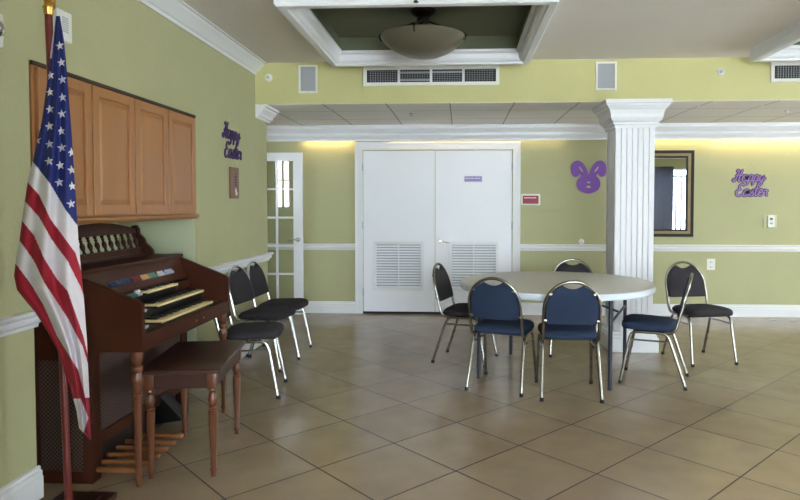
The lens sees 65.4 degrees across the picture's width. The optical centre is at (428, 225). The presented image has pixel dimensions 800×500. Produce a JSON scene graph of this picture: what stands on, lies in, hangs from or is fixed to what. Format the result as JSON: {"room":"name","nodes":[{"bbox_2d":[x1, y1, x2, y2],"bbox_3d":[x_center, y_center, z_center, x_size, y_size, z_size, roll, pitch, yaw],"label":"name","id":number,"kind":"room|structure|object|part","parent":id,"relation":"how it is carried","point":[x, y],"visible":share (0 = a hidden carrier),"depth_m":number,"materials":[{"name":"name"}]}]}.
{"room":"community room","nodes":[
{"label":"community room","id":0,"kind":"room"},
{"bbox_2d":[0,0,267,488],"bbox_3d":[-2.252,-0.108,1.758,0.720,2.841,9.288,0,2,3],"label":"wall","id":1,"kind":"structure","parent":0,"point":[124,45],"depth_m":3.89,"materials":[{"name":"green paint"}]},
{"bbox_2d":[0,14,5,46],"bbox_3d":[-1.812,-0.825,2.591,0.071,0.140,0.102,0,2,3],"label":"fire alarm strobe","id":2,"kind":"object","parent":1,"relation":"attached to","point":[2,26],"visible":1,"depth_m":2.61,"materials":[{"name":"white plastic"}]},
{"bbox_2d":[0,310,40,336],"bbox_3d":[-1.956,0.524,0.010,0.050,0.081,5.788,0,2,3],"label":"trim","id":3,"kind":"structure","parent":1,"relation":"attached to","point":[23,321],"depth_m":2.75,"materials":[{"name":"white paint"}]},
{"bbox_2d":[0,465,43,499],"bbox_3d":[-1.970,1.294,0.036,0.022,0.150,5.788,0,2,3],"label":"baseboard","id":4,"kind":"structure","parent":1,"relation":"attached to","point":[29,486],"depth_m":2.82,"materials":[{"name":"white paint"}]},
{"bbox_2d":[53,7,71,43],"bbox_3d":[-1.803,-0.980,3.052,0.042,0.150,0.115,0,2,3],"label":"door chime","id":5,"kind":"object","parent":1,"relation":"attached to","point":[66,18],"visible":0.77,"depth_m":3.05,"materials":[{"name":"white plastic"}]},
{"bbox_2d":[28,60,199,223],"bbox_3d":[-1.940,-0.409,3.762,0.360,0.766,1.773,0,2,3],"label":"upper cabinet","id":6,"kind":"object","parent":1,"relation":"attached to","point":[134,156],"visible":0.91,"depth_m":3.63,"materials":[{"name":"brown wood"}]},
{"bbox_3d":[-1.811,-0.398,3.102,0.020,0.693,0.419,0,2,3],"label":"cabinet door","id":7,"kind":"part","parent":6,"relation":"part of","materials":[{"name":"brown wood"}]},
{"bbox_3d":[-1.789,-0.412,3.534,0.020,0.693,0.419,0,2,3],"label":"cabinet door","id":8,"kind":"part","parent":6,"relation":"part of","materials":[{"name":"brown wood"}]},
{"bbox_3d":[-1.775,-0.045,3.768,0.030,0.038,1.769,0,2,3],"label":"moulding","id":9,"kind":"part","parent":6,"relation":"part of","materials":[{"name":"brown wood"}]},
{"bbox_3d":[-1.767,-0.426,3.966,0.020,0.693,0.419,0,2,3],"label":"cabinet door","id":10,"kind":"part","parent":6,"relation":"part of","materials":[{"name":"brown wood"}]},
{"bbox_3d":[-1.745,-0.440,4.397,0.020,0.693,0.419,0,2,3],"label":"cabinet door","id":11,"kind":"part","parent":6,"relation":"part of","materials":[{"name":"brown wood"}]},
{"bbox_2d":[137,0,266,74],"bbox_3d":[-1.844,-1.363,1.522,0.115,0.116,8.940,0,2,3],"label":"trim","id":12,"kind":"structure","parent":1,"relation":"attached to","point":[177,12],"depth_m":4.68,"materials":[{"name":"white paint"}]},
{"bbox_2d":[222,112,241,159],"bbox_3d":[-1.701,-0.784,5.380,0.008,0.417,0.460,0,2,3],"label":"sign","id":13,"kind":"object","parent":1,"relation":"attached to","point":[232,135],"visible":1,"depth_m":5.35,"materials":[{"name":"purple"}]},
{"bbox_2d":[229,161,238,198],"bbox_3d":[-1.694,-0.403,5.415,0.020,0.332,0.195,0,2,3],"label":"plaque","id":14,"kind":"object","parent":1,"relation":"attached to","point":[233,172],"visible":1,"depth_m":5.40,"materials":[{"name":"brown wood"}]},
{"bbox_2d":[208,252,273,272],"bbox_3d":[-1.814,0.343,5.574,0.330,0.081,1.755,0,2,3],"label":"trim","id":15,"kind":"structure","parent":1,"relation":"attached to","point":[222,268],"depth_m":5.56,"materials":[{"name":"white paint"}]},
{"bbox_2d":[241,340,266,357],"bbox_3d":[-1.829,1.113,5.585,0.302,0.150,1.727,0,2,3],"label":"baseboard","id":16,"kind":"structure","parent":1,"relation":"attached to","point":[246,346],"depth_m":5.70,"materials":[{"name":"white paint"}]},
{"bbox_2d":[255,105,278,122],"bbox_3d":[-1.607,-1.111,6.201,0.115,0.126,0.406,0,2,3],"label":"trim","id":17,"kind":"structure","parent":1,"relation":"attached to","point":[266,113],"depth_m":6.11,"materials":[{"name":"white paint"}]},
{"bbox_2d":[40,313,799,499],"bbox_3d":[1.645,1.343,2.370,11.650,0.100,11.110,0,2,3],"label":"floor","id":18,"kind":"structure","parent":0,"point":[365,412],"depth_m":3.94,"materials":[{"name":"beige tile"}]},
{"bbox_2d":[42,0,116,499],"bbox_3d":[-1.595,0.082,2.708,0.260,2.400,0.340,0,2,3],"label":"flagpole","id":19,"kind":"object","parent":18,"relation":"on","point":[67,494],"visible":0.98,"depth_m":2.72,"materials":[{"name":"brown wood"}]},
{"bbox_2d":[14,16,90,439],"bbox_3d":[-1.601,0.020,2.620,0.374,1.814,0.082,0,2,3],"label":"flag","id":20,"kind":"object","parent":19,"relation":"hanging from","point":[47,273],"visible":1,"depth_m":2.62,"materials":[{"name":"fabric"}]},
{"bbox_2d":[34,223,229,486],"bbox_3d":[-1.787,0.620,3.575,0.891,1.268,1.154,0,2,3],"label":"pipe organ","id":21,"kind":"object","parent":18,"relation":"on","point":[140,302],"visible":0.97,"depth_m":3.25,"materials":[{"name":"brown wood"}]},
{"bbox_2d":[39,360,82,470],"bbox_3d":[-1.944,0.935,3.075,0.490,0.550,0.008,0,2,3],"label":"speaker grille","id":22,"kind":"object","parent":21,"relation":"attached to","point":[50,429],"depth_m":3.07,"materials":[{"name":"fabric"}]},
{"bbox_3d":[-1.811,0.425,3.009,0.880,0.365,0.026,0,2,3],"label":"panel","id":23,"kind":"part","parent":21,"relation":"part of","materials":[{"name":"brown wood"}]},
{"bbox_3d":[-1.907,0.021,3.594,0.042,0.073,0.760,0,2,3],"label":"rail","id":24,"kind":"part","parent":21,"relation":"part of","materials":[{"name":"brown wood"}]},
{"bbox_3d":[-1.688,0.292,3.551,0.130,0.135,1.078,0,2,3],"label":"stop panel","id":25,"kind":"part","parent":21,"relation":"part of","materials":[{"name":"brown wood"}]},
{"bbox_3d":[-1.415,0.940,3.025,0.058,0.664,0.057,0,2,3],"label":"leg","id":26,"kind":"part","parent":21,"relation":"part of","materials":[{"name":"brown wood"}]},
{"bbox_2d":[100,335,179,430],"bbox_3d":[-1.644,0.829,3.577,0.018,0.390,0.920,0,2,3],"label":"speaker grille","id":27,"kind":"object","parent":21,"relation":"attached to","point":[116,389],"depth_m":3.30,"materials":[{"name":"fabric"}]},
{"bbox_3d":[-1.755,0.389,4.111,0.880,0.365,0.026,0,2,3],"label":"panel","id":28,"kind":"part","parent":21,"relation":"part of","materials":[{"name":"brown wood"}]},
{"bbox_3d":[-1.360,0.904,4.113,0.058,0.664,0.057,0,2,3],"label":"leg","id":29,"kind":"part","parent":21,"relation":"part of","materials":[{"name":"brown wood"}]},
{"bbox_2d":[142,340,245,478],"bbox_3d":[-1.272,0.982,3.420,0.400,0.555,0.680,0,2,-6],"label":"bench","id":30,"kind":"object","parent":18,"relation":"on","point":[185,365],"visible":1,"depth_m":3.14,"materials":[{"name":"brown wood"}]},
{"bbox_3d":[-1.394,1.004,3.114,0.052,0.531,0.051,0,2,-6],"label":"leg","id":31,"kind":"part","parent":30,"relation":"part of","materials":[{"name":"brown wood"}]},
{"bbox_3d":[-1.454,0.985,3.695,0.052,0.531,0.051,0,2,-6],"label":"leg","id":32,"kind":"part","parent":30,"relation":"part of","materials":[{"name":"brown wood"}]},
{"bbox_3d":[-1.272,0.716,3.411,0.400,0.023,0.680,0,2,-6],"label":"seat","id":33,"kind":"part","parent":30,"relation":"part of","materials":[{"name":"brown wood"}]},
{"bbox_3d":[-1.091,1.002,3.145,0.052,0.531,0.051,0,2,-6],"label":"leg","id":34,"kind":"part","parent":30,"relation":"part of","materials":[{"name":"brown wood"}]},
{"bbox_3d":[-1.151,0.984,3.726,0.052,0.531,0.051,0,2,-6],"label":"leg","id":35,"kind":"part","parent":30,"relation":"part of","materials":[{"name":"brown wood"}]},
{"bbox_2d":[213,312,287,398],"bbox_3d":[-1.335,0.794,4.575,0.524,0.859,0.444,0,2,-6],"label":"banquet chair","id":36,"kind":"object","parent":18,"relation":"on","point":[252,332],"visible":0.52,"depth_m":4.40,"materials":[{"name":"grey fabric"}]},
{"bbox_3d":[-1.448,0.596,4.557,0.296,0.460,0.410,0,2,-6],"label":"frame","id":37,"kind":"part","parent":36,"relation":"part of","materials":[{"name":"silver metal"}]},
{"bbox_3d":[-1.287,0.766,4.579,0.410,0.074,0.416,0,2,-6],"label":"seat","id":38,"kind":"part","parent":36,"relation":"part of","materials":[{"name":"grey fabric"}]},
{"bbox_3d":[-1.161,1.013,4.403,0.207,0.409,0.030,0,2,-1],"label":"leg","id":39,"kind":"part","parent":36,"relation":"part of","materials":[{"name":"silver metal"}]},
{"bbox_3d":[-1.199,1.000,4.791,0.207,0.409,0.030,0,2,-11],"label":"leg","id":40,"kind":"part","parent":36,"relation":"part of","materials":[{"name":"silver metal"}]},
{"bbox_2d":[227,265,300,372],"bbox_3d":[-1.431,0.769,5.344,0.524,0.859,0.444,0,2,10],"label":"banquet chair","id":41,"kind":"object","parent":18,"relation":"on","point":[241,291],"visible":0.83,"depth_m":5.27,"materials":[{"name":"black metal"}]},
{"bbox_3d":[-1.631,0.520,5.370,0.101,0.281,0.364,0,2,10],"label":"backrest","id":42,"kind":"part","parent":41,"relation":"part of","materials":[{"name":"grey fabric"}]},
{"bbox_3d":[-1.544,0.570,5.357,0.296,0.460,0.410,0,2,10],"label":"frame","id":43,"kind":"part","parent":41,"relation":"part of","materials":[{"name":"silver metal"}]},
{"bbox_3d":[-1.552,0.988,5.174,0.286,0.410,0.029,0,2,6],"label":"leg","id":44,"kind":"part","parent":41,"relation":"part of","materials":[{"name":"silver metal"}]},
{"bbox_3d":[-1.384,0.742,5.335,0.410,0.074,0.416,0,2,10],"label":"seat","id":45,"kind":"part","parent":41,"relation":"part of","materials":[{"name":"grey fabric"}]},
{"bbox_3d":[-1.311,0.989,5.132,0.207,0.409,0.030,0,2,15],"label":"leg","id":46,"kind":"part","parent":41,"relation":"part of","materials":[{"name":"silver metal"}]},
{"bbox_3d":[-1.244,0.977,5.516,0.207,0.409,0.030,0,2,5],"label":"leg","id":47,"kind":"part","parent":41,"relation":"part of","materials":[{"name":"silver metal"}]},
{"bbox_2d":[246,260,312,356],"bbox_3d":[-1.403,0.754,5.806,0.524,0.859,0.444,0,2,5],"label":"banquet chair","id":48,"kind":"object","parent":18,"relation":"on","point":[256,275],"visible":0.59,"depth_m":5.76,"materials":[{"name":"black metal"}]},
{"bbox_3d":[-1.605,0.505,5.816,0.101,0.281,0.364,0,2,5],"label":"backrest","id":49,"kind":"part","parent":48,"relation":"part of","materials":[{"name":"grey fabric"}]},
{"bbox_3d":[-1.516,0.555,5.810,0.296,0.460,0.410,0,2,5],"label":"frame","id":50,"kind":"part","parent":48,"relation":"part of","materials":[{"name":"silver metal"}]},
{"bbox_3d":[-1.355,0.727,5.801,0.410,0.074,0.416,0,2,5],"label":"seat","id":51,"kind":"part","parent":48,"relation":"part of","materials":[{"name":"grey fabric"}]},
{"bbox_3d":[-1.231,0.961,5.994,0.207,0.409,0.030,0,2,0],"label":"leg","id":52,"kind":"part","parent":48,"relation":"part of","materials":[{"name":"silver metal"}]},
{"bbox_2d":[363,311,440,313],"bbox_3d":[0.105,1.101,7.852,1.884,0.028,0.006,0,2,3],"label":"threshold","id":53,"kind":"object","parent":18,"relation":"on","point":[383,312],"visible":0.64,"depth_m":7.87,"materials":[{"name":"metal"}]},
{"bbox_2d":[431,263,497,367],"bbox_3d":[0.313,0.763,5.523,0.524,0.859,0.444,1,2,20],"label":"banquet chair","id":54,"kind":"object","parent":18,"relation":"on","point":[442,286],"visible":0.73,"depth_m":5.43,"materials":[{"name":"grey fabric"}]},
{"bbox_3d":[0.205,0.563,5.555,0.296,0.460,0.410,1,2,20],"label":"frame","id":55,"kind":"part","parent":54,"relation":"part of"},
{"bbox_3d":[0.122,0.513,5.584,0.101,0.281,0.364,1,2,20],"label":"backrest","id":56,"kind":"part","parent":54,"relation":"part of","materials":[{"name":"grey fabric"}]},
{"bbox_3d":[0.161,0.982,5.374,0.285,0.410,0.039,1,2,20],"label":"leg","id":57,"kind":"part","parent":54,"relation":"part of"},
{"bbox_3d":[0.295,0.970,5.744,0.286,0.410,0.029,1,2,23],"label":"leg","id":58,"kind":"part","parent":54,"relation":"part of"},
{"bbox_3d":[0.358,0.736,5.506,0.410,0.074,0.416,1,2,20],"label":"seat","id":59,"kind":"part","parent":54,"relation":"part of","materials":[{"name":"grey fabric"}]},
{"bbox_3d":[0.393,0.984,5.293,0.207,0.409,0.030,1,2,25],"label":"leg","id":60,"kind":"part","parent":54,"relation":"part of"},
{"bbox_3d":[0.525,0.972,5.660,0.207,0.409,0.030,0,2,15],"label":"leg","id":61,"kind":"part","parent":54,"relation":"part of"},
{"bbox_2d":[465,277,535,396],"bbox_3d":[0.556,0.790,4.717,0.444,0.859,0.524,1,2,23],"label":"banquet chair","id":62,"kind":"object","parent":18,"relation":"on","point":[499,306],"visible":0.98,"depth_m":4.54,"materials":[{"name":"blue fabric"}]},
{"bbox_3d":[0.342,1.003,4.718,0.029,0.410,0.286,1,2,26],"label":"leg","id":63,"kind":"part","parent":62,"relation":"part of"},
{"bbox_3d":[0.437,0.995,4.943,0.030,0.409,0.207,1,2,18],"label":"leg","id":64,"kind":"part","parent":62,"relation":"part of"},
{"bbox_3d":[0.477,0.547,4.522,0.364,0.281,0.101,1,2,23],"label":"backrest","id":65,"kind":"part","parent":62,"relation":"part of","materials":[{"name":"blue fabric"}]},
{"bbox_3d":[0.512,0.594,4.605,0.410,0.460,0.296,1,2,23],"label":"frame","id":66,"kind":"part","parent":62,"relation":"part of","materials":[{"name":"metal"}]},
{"bbox_3d":[0.575,0.760,4.760,0.416,0.074,0.410,1,2,23],"label":"seat","id":67,"kind":"part","parent":62,"relation":"part of","materials":[{"name":"blue fabric"}]},
{"bbox_3d":[0.702,1.008,4.566,0.029,0.410,0.286,1,2,19],"label":"leg","id":68,"kind":"part","parent":62,"relation":"part of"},
{"bbox_3d":[0.797,1.000,4.791,0.030,0.409,0.207,1,2,28],"label":"leg","id":69,"kind":"part","parent":62,"relation":"part of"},
{"bbox_2d":[460,271,655,390],"bbox_3d":[1.046,0.830,5.154,1.570,0.745,1.570,0,2,3],"label":"round table","id":70,"kind":"object","parent":18,"relation":"on","point":[530,285],"visible":0.75,"depth_m":4.98,"materials":[{"name":"plastic"}]},
{"bbox_3d":[0.398,0.862,4.925,0.031,0.695,0.031,0,2,3],"label":"leg","id":71,"kind":"part","parent":70,"relation":"part of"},
{"bbox_3d":[0.757,0.837,5.721,0.031,0.695,0.031,0,2,3],"label":"leg","id":72,"kind":"part","parent":70,"relation":"part of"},
{"bbox_3d":[1.344,0.873,4.602,0.031,0.695,0.031,0,2,3],"label":"leg","id":73,"kind":"part","parent":70,"relation":"part of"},
{"bbox_3d":[1.704,0.847,5.401,0.031,0.695,0.031,0,2,3],"label":"leg","id":74,"kind":"part","parent":70,"relation":"part of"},
{"bbox_2d":[535,280,603,402],"bbox_3d":[1.017,0.795,4.537,0.444,0.859,0.524,0,2,5],"label":"banquet chair","id":75,"kind":"object","parent":18,"relation":"on","point":[567,314],"visible":1,"depth_m":4.34,"materials":[{"name":"blue fabric"}]},
{"bbox_3d":[0.837,1.003,4.717,0.030,0.409,0.207,0,2,0],"label":"leg","id":76,"kind":"part","parent":75,"relation":"part of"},
{"bbox_3d":[0.814,1.011,4.473,0.029,0.410,0.286,0,2,9],"label":"leg","id":77,"kind":"part","parent":75,"relation":"part of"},
{"bbox_3d":[1.021,0.766,4.584,0.416,0.074,0.410,0,2,5],"label":"seat","id":78,"kind":"part","parent":75,"relation":"part of","materials":[{"name":"blue fabric"}]},
{"bbox_3d":[1.006,0.600,4.417,0.410,0.460,0.296,0,2,5],"label":"frame","id":79,"kind":"part","parent":75,"relation":"part of","materials":[{"name":"metal"}]},
{"bbox_3d":[0.998,0.554,4.326,0.364,0.281,0.101,0,2,5],"label":"backrest","id":80,"kind":"part","parent":75,"relation":"part of","materials":[{"name":"blue fabric"}]},
{"bbox_3d":[1.226,1.004,4.680,0.030,0.409,0.207,0,2,10],"label":"leg","id":81,"kind":"part","parent":75,"relation":"part of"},
{"bbox_3d":[1.203,1.012,4.436,0.029,0.410,0.286,0,2,2],"label":"leg","id":82,"kind":"part","parent":75,"relation":"part of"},
{"bbox_2d":[549,258,597,359],"bbox_3d":[1.347,0.754,5.800,0.444,0.859,0.524,0,2,11],"label":"banquet chair","id":83,"kind":"object","parent":18,"relation":"on","point":[564,267],"visible":0.2,"depth_m":5.99,"materials":[{"name":"grey fabric"}]},
{"bbox_3d":[1.123,0.971,5.692,0.039,0.409,0.206,0,2,11],"label":"leg","id":84,"kind":"part","parent":83,"relation":"part of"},
{"bbox_3d":[1.386,0.500,5.991,0.364,0.281,0.101,0,2,11],"label":"backrest","id":85,"kind":"part","parent":83,"relation":"part of","materials":[{"name":"grey fabric"}]},
{"bbox_3d":[1.369,0.552,5.905,0.410,0.460,0.296,0,2,11],"label":"frame","id":86,"kind":"part","parent":83,"relation":"part of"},
{"bbox_2d":[592,98,672,352],"bbox_3d":[1.925,0.004,5.974,0.594,2.343,0.586,0,2,3],"label":"column","id":87,"kind":"structure","parent":18,"relation":"on","point":[630,125],"depth_m":5.80,"materials":[{"name":"white paint"}]},
{"bbox_2d":[618,273,693,390],"bbox_3d":[1.784,0.785,4.872,0.524,0.859,0.444,1,2,24],"label":"banquet chair","id":88,"kind":"object","parent":18,"relation":"on","point":[640,323],"visible":1,"depth_m":4.73,"materials":[{"name":"blue fabric"}]},
{"bbox_3d":[1.721,0.990,5.120,0.207,0.409,0.030,1,2,29],"label":"leg","id":89,"kind":"part","parent":88,"relation":"part of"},
{"bbox_3d":[1.563,1.001,4.763,0.207,0.409,0.030,1,2,19],"label":"leg","id":90,"kind":"part","parent":88,"relation":"part of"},
{"bbox_3d":[1.740,0.756,4.890,0.410,0.074,0.416,1,2,24],"label":"seat","id":91,"kind":"part","parent":88,"relation":"part of","materials":[{"name":"blue fabric"}]},
{"bbox_3d":[1.787,1.005,4.664,0.286,0.410,0.029,1,2,27],"label":"leg","id":92,"kind":"part","parent":88,"relation":"part of","materials":[{"name":"metal"}]},
{"bbox_3d":[1.889,0.587,4.819,0.296,0.460,0.410,1,2,24],"label":"frame","id":93,"kind":"part","parent":88,"relation":"part of","materials":[{"name":"metal"}]},
{"bbox_3d":[1.945,0.993,5.021,0.286,0.410,0.029,1,2,20],"label":"leg","id":94,"kind":"part","parent":88,"relation":"part of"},
{"bbox_3d":[1.970,0.539,4.781,0.101,0.281,0.364,1,2,24],"label":"backrest","id":95,"kind":"part","parent":88,"relation":"part of","materials":[{"name":"blue fabric"}]},
{"bbox_2d":[661,261,738,366],"bbox_3d":[2.397,0.763,5.531,0.444,0.859,0.524,0,2,-10],"label":"banquet chair","id":96,"kind":"object","parent":18,"relation":"on","point":[676,277],"visible":0.91,"depth_m":5.67,"materials":[{"name":"grey fabric"}]},
{"bbox_3d":[2.188,0.975,5.592,0.029,0.410,0.286,0,2,-14],"label":"leg","id":97,"kind":"part","parent":96,"relation":"part of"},
{"bbox_3d":[2.361,0.508,5.723,0.364,0.281,0.101,0,2,-10],"label":"backrest","id":98,"kind":"part","parent":96,"relation":"part of","materials":[{"name":"grey fabric"}]},
{"bbox_3d":[2.376,0.560,5.637,0.410,0.460,0.296,0,2,-10],"label":"frame","id":99,"kind":"part","parent":96,"relation":"part of","materials":[{"name":"metal"}]},
{"bbox_3d":[2.232,0.982,5.351,0.030,0.409,0.207,0,2,-5],"label":"leg","id":100,"kind":"part","parent":96,"relation":"part of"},
{"bbox_3d":[2.405,0.737,5.483,0.416,0.074,0.410,0,2,-10],"label":"seat","id":101,"kind":"part","parent":96,"relation":"part of","materials":[{"name":"grey fabric"}]},
{"bbox_3d":[2.573,0.973,5.660,0.029,0.410,0.286,0,2,-7],"label":"leg","id":102,"kind":"part","parent":96,"relation":"part of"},
{"bbox_3d":[2.616,0.980,5.420,0.030,0.409,0.207,-1,2,-15],"label":"leg","id":103,"kind":"part","parent":96,"relation":"part of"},
{"bbox_2d":[182,0,799,62],"bbox_3d":[2.682,-1.488,1.288,9.178,0.169,8.940,0,2,3],"label":"ceiling","id":104,"kind":"structure","parent":0,"point":[577,29],"depth_m":4.90,"materials":[{"name":"paint"}]},
{"bbox_2d":[274,0,559,66],"bbox_3d":[-0.039,-1.465,4.713,1.784,0.121,1.724,0,2,3],"label":"trim","id":105,"kind":"structure","parent":104,"relation":"attached to","point":[299,13],"depth_m":4.71,"materials":[{"name":"white paint"}]},
{"bbox_2d":[379,7,466,58],"bbox_3d":[-0.045,-1.456,4.708,0.663,0.363,0.654,0,2,3],"label":"ceiling light","id":106,"kind":"object","parent":104,"relation":"attached to","point":[420,39],"visible":0.99,"depth_m":4.55,"materials":[{"name":"beige glass"}]},
{"bbox_3d":[-0.080,-1.462,4.530,0.014,0.165,0.297,0,2,11],"label":"arm","id":107,"kind":"part","parent":106,"relation":"part of","materials":[{"name":"brown metal"}]},
{"bbox_3d":[-0.044,-1.355,4.717,0.644,0.161,0.644,0,2,3],"label":"lamp shade","id":108,"kind":"part","parent":106,"relation":"part of","materials":[{"name":"beige glass"}]},
{"bbox_3d":[0.139,-1.467,4.678,0.297,0.165,0.014,0,2,11],"label":"arm","id":109,"kind":"part","parent":106,"relation":"part of","materials":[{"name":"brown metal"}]},
{"bbox_2d":[749,22,799,61],"bbox_3d":[3.646,-1.459,4.526,1.784,0.121,1.724,0,2,3],"label":"trim","id":110,"kind":"structure","parent":104,"relation":"attached to","point":[780,47],"depth_m":5.18,"materials":[{"name":"white paint"}]},
{"bbox_2d":[255,57,799,103],"bbox_3d":[2.916,-1.416,5.907,9.178,0.496,0.300,0,2,3],"label":"wall header","id":111,"kind":"structure","parent":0,"point":[679,79],"depth_m":5.84,"materials":[{"name":"yellow paint"}]},
{"bbox_2d":[265,74,271,81],"bbox_3d":[-1.540,-1.422,5.960,0.072,0.072,0.042,0,2,3],"label":"sprinkler","id":112,"kind":"object","parent":111,"relation":"attached to","point":[268,77],"visible":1,"depth_m":5.97,"materials":[{"name":"white plastic"}]},
{"bbox_2d":[298,65,317,92],"bbox_3d":[-1.157,-1.404,5.954,0.181,0.265,0.017,0,2,3],"label":"wall speaker","id":113,"kind":"object","parent":111,"relation":"attached to","point":[308,74],"visible":1,"depth_m":5.95,"materials":[{"name":"white plastic"}]},
{"bbox_2d":[363,65,498,85],"bbox_3d":[0.021,-1.421,5.893,1.290,0.183,0.019,0,2,3],"label":"air vent","id":114,"kind":"object","parent":111,"relation":"in","point":[465,74],"visible":1,"depth_m":5.89,"materials":[{"name":"white plastic"}]},
{"bbox_2d":[595,61,616,89],"bbox_3d":[1.657,-1.400,5.812,0.192,0.265,0.017,0,2,3],"label":"wall speaker","id":115,"kind":"object","parent":111,"relation":"attached to","point":[606,72],"visible":1,"depth_m":5.81,"materials":[{"name":"white plastic"}]},
{"bbox_2d":[716,68,723,75],"bbox_3d":[2.702,-1.423,5.745,0.072,0.072,0.042,0,2,3],"label":"sprinkler","id":116,"kind":"object","parent":111,"relation":"attached to","point":[720,71],"visible":1,"depth_m":5.75,"materials":[{"name":"white plastic"}]},
{"bbox_2d":[770,62,799,81],"bbox_3d":[3.800,-1.415,5.702,1.291,0.183,0.019,0,2,3],"label":"air vent","id":117,"kind":"object","parent":111,"relation":"in","point":[779,71],"visible":1,"depth_m":5.72,"materials":[{"name":"white plastic"}]},
{"bbox_2d":[255,100,799,125],"bbox_3d":[1.796,-1.221,6.759,11.500,0.059,1.865,0,2,3],"label":"ceiling","id":118,"kind":"structure","parent":0,"point":[776,113],"depth_m":6.63,"materials":[{"name":"paint"}]},
{"bbox_2d":[267,139,799,310],"bbox_3d":[1.922,-0.305,7.792,11.650,2.841,0.150,0,2,3],"label":"wall","id":119,"kind":"structure","parent":0,"point":[565,214],"depth_m":7.71,"materials":[{"name":"green paint"}]},
{"bbox_2d":[267,153,303,313],"bbox_3d":[-1.986,0.099,7.690,0.855,2.000,0.095,0,2,3],"label":"door","id":120,"kind":"structure","parent":119,"relation":"in","point":[297,158],"depth_m":7.68,"materials":[{"name":"white paint"}]},
{"bbox_2d":[268,243,354,249],"bbox_3d":[-2.340,0.266,7.926,2.826,0.081,0.050,0,2,3],"label":"trim","id":121,"kind":"structure","parent":119,"relation":"attached to","point":[306,246],"depth_m":7.87,"materials":[{"name":"white paint"}]},
{"bbox_2d":[304,301,354,312],"bbox_3d":[-2.339,1.036,7.965,2.826,0.150,0.022,0,2,3],"label":"baseboard","id":122,"kind":"structure","parent":119,"relation":"attached to","point":[313,306],"depth_m":7.90,"materials":[{"name":"white paint"}]},
{"bbox_2d":[362,151,434,311],"bbox_3d":[-0.382,0.073,7.831,0.914,2.027,0.030,0,2,3],"label":"door","id":123,"kind":"structure","parent":119,"relation":"in","point":[398,223],"depth_m":7.83,"materials":[{"name":"white paint"}]},
{"bbox_3d":[-0.381,0.510,7.844,0.637,0.626,0.016,0,2,3],"label":"louver frame","id":124,"kind":"part","parent":123,"relation":"part of","materials":[{"name":"white paint"}]},
{"bbox_2d":[355,141,520,313],"bbox_3d":[0.105,0.033,7.804,2.072,2.166,0.033,0,2,3],"label":"trim","id":125,"kind":"structure","parent":119,"relation":"attached to","point":[515,146],"depth_m":7.77,"materials":[{"name":"white paint"}]},
{"bbox_2d":[435,150,512,311],"bbox_3d":[0.564,0.075,7.765,0.966,2.027,0.064,0,2,3],"label":"door","id":126,"kind":"structure","parent":119,"relation":"in","point":[474,223],"depth_m":7.78,"materials":[{"name":"white paint"}]},
{"bbox_2d":[464,176,482,181],"bbox_3d":[0.554,-0.584,7.760,0.233,0.082,0.009,0,2,3],"label":"name plate","id":127,"kind":"object","parent":126,"relation":"attached to","point":[466,178],"visible":1,"depth_m":7.76,"materials":[{"name":"purple plastic"}]},
{"bbox_3d":[0.561,0.511,7.796,0.626,0.626,0.016,0,2,3],"label":"louver frame","id":128,"kind":"part","parent":126,"relation":"part of","materials":[{"name":"white paint"}]},
{"bbox_2d":[521,194,539,204],"bbox_3d":[1.267,-0.326,7.740,0.236,0.138,0.016,0,2,3],"label":"wall sign","id":129,"kind":"object","parent":119,"relation":"attached to","point":[526,199],"visible":1,"depth_m":7.74,"materials":[{"name":"red plastic"}]},
{"bbox_3d":[1.267,-0.324,7.736,0.196,0.101,0.004,0,2,3],"label":"sign panel","id":130,"kind":"part","parent":129,"relation":"part of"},
{"bbox_2d":[267,122,799,141],"bbox_3d":[1.910,-1.136,7.528,11.350,0.180,0.155,0,2,3],"label":"trim","id":131,"kind":"structure","parent":119,"relation":"attached to","point":[755,130],"depth_m":7.57,"materials":[{"name":"white paint"}]},
{"bbox_2d":[571,160,605,193],"bbox_3d":[1.980,-0.603,7.697,0.433,0.409,0.012,0,2,3],"label":"cutout","id":132,"kind":"object","parent":119,"relation":"attached to","point":[587,183],"visible":1,"depth_m":7.69,"materials":[{"name":"paper"}]},
{"bbox_2d":[520,244,799,251],"bbox_3d":[4.361,0.277,7.587,6.456,0.081,0.050,0,2,3],"label":"trim","id":133,"kind":"structure","parent":119,"relation":"attached to","point":[523,247],"depth_m":7.64,"materials":[{"name":"white paint"}]},
{"bbox_2d":[522,303,799,316],"bbox_3d":[4.361,1.047,7.626,6.456,0.150,0.022,0,2,3],"label":"baseboard","id":134,"kind":"structure","parent":119,"relation":"attached to","point":[739,310],"depth_m":7.64,"materials":[{"name":"white paint"}]},
{"bbox_2d":[654,150,694,236],"bbox_3d":[2.845,-0.395,7.649,0.808,1.060,0.033,0,2,3],"label":"wall mirror","id":135,"kind":"object","parent":119,"relation":"attached to","point":[673,169],"visible":0.52,"depth_m":7.64,"materials":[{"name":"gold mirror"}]},
{"bbox_2d":[654,158,685,228],"bbox_3d":[2.845,-0.395,7.656,0.638,0.890,0.010,0,2,3],"label":"mirror glass","id":136,"kind":"object","parent":135,"relation":"attached to","point":[669,173],"depth_m":7.65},
{"bbox_2d":[707,259,714,269],"bbox_3d":[3.476,0.477,7.657,0.100,0.137,0.011,0,2,3],"label":"wall outlet","id":137,"kind":"object","parent":119,"relation":"attached to","point":[710,262],"visible":1,"depth_m":7.66,"materials":[{"name":"white plastic"}]},
{"bbox_2d":[731,165,768,196],"bbox_3d":[3.930,-0.572,7.600,0.450,0.447,0.008,0,2,3],"label":"sign","id":138,"kind":"object","parent":119,"relation":"attached to","point":[754,178],"visible":1,"depth_m":7.60,"materials":[{"name":"paper"}]},
{"bbox_2d":[763,215,776,227],"bbox_3d":[4.174,-0.055,7.592,0.160,0.155,0.036,0,2,3],"label":"thermostat","id":139,"kind":"object","parent":119,"relation":"attached to","point":[769,221],"visible":1,"depth_m":7.58,"materials":[{"name":"white plastic"}]}
]}

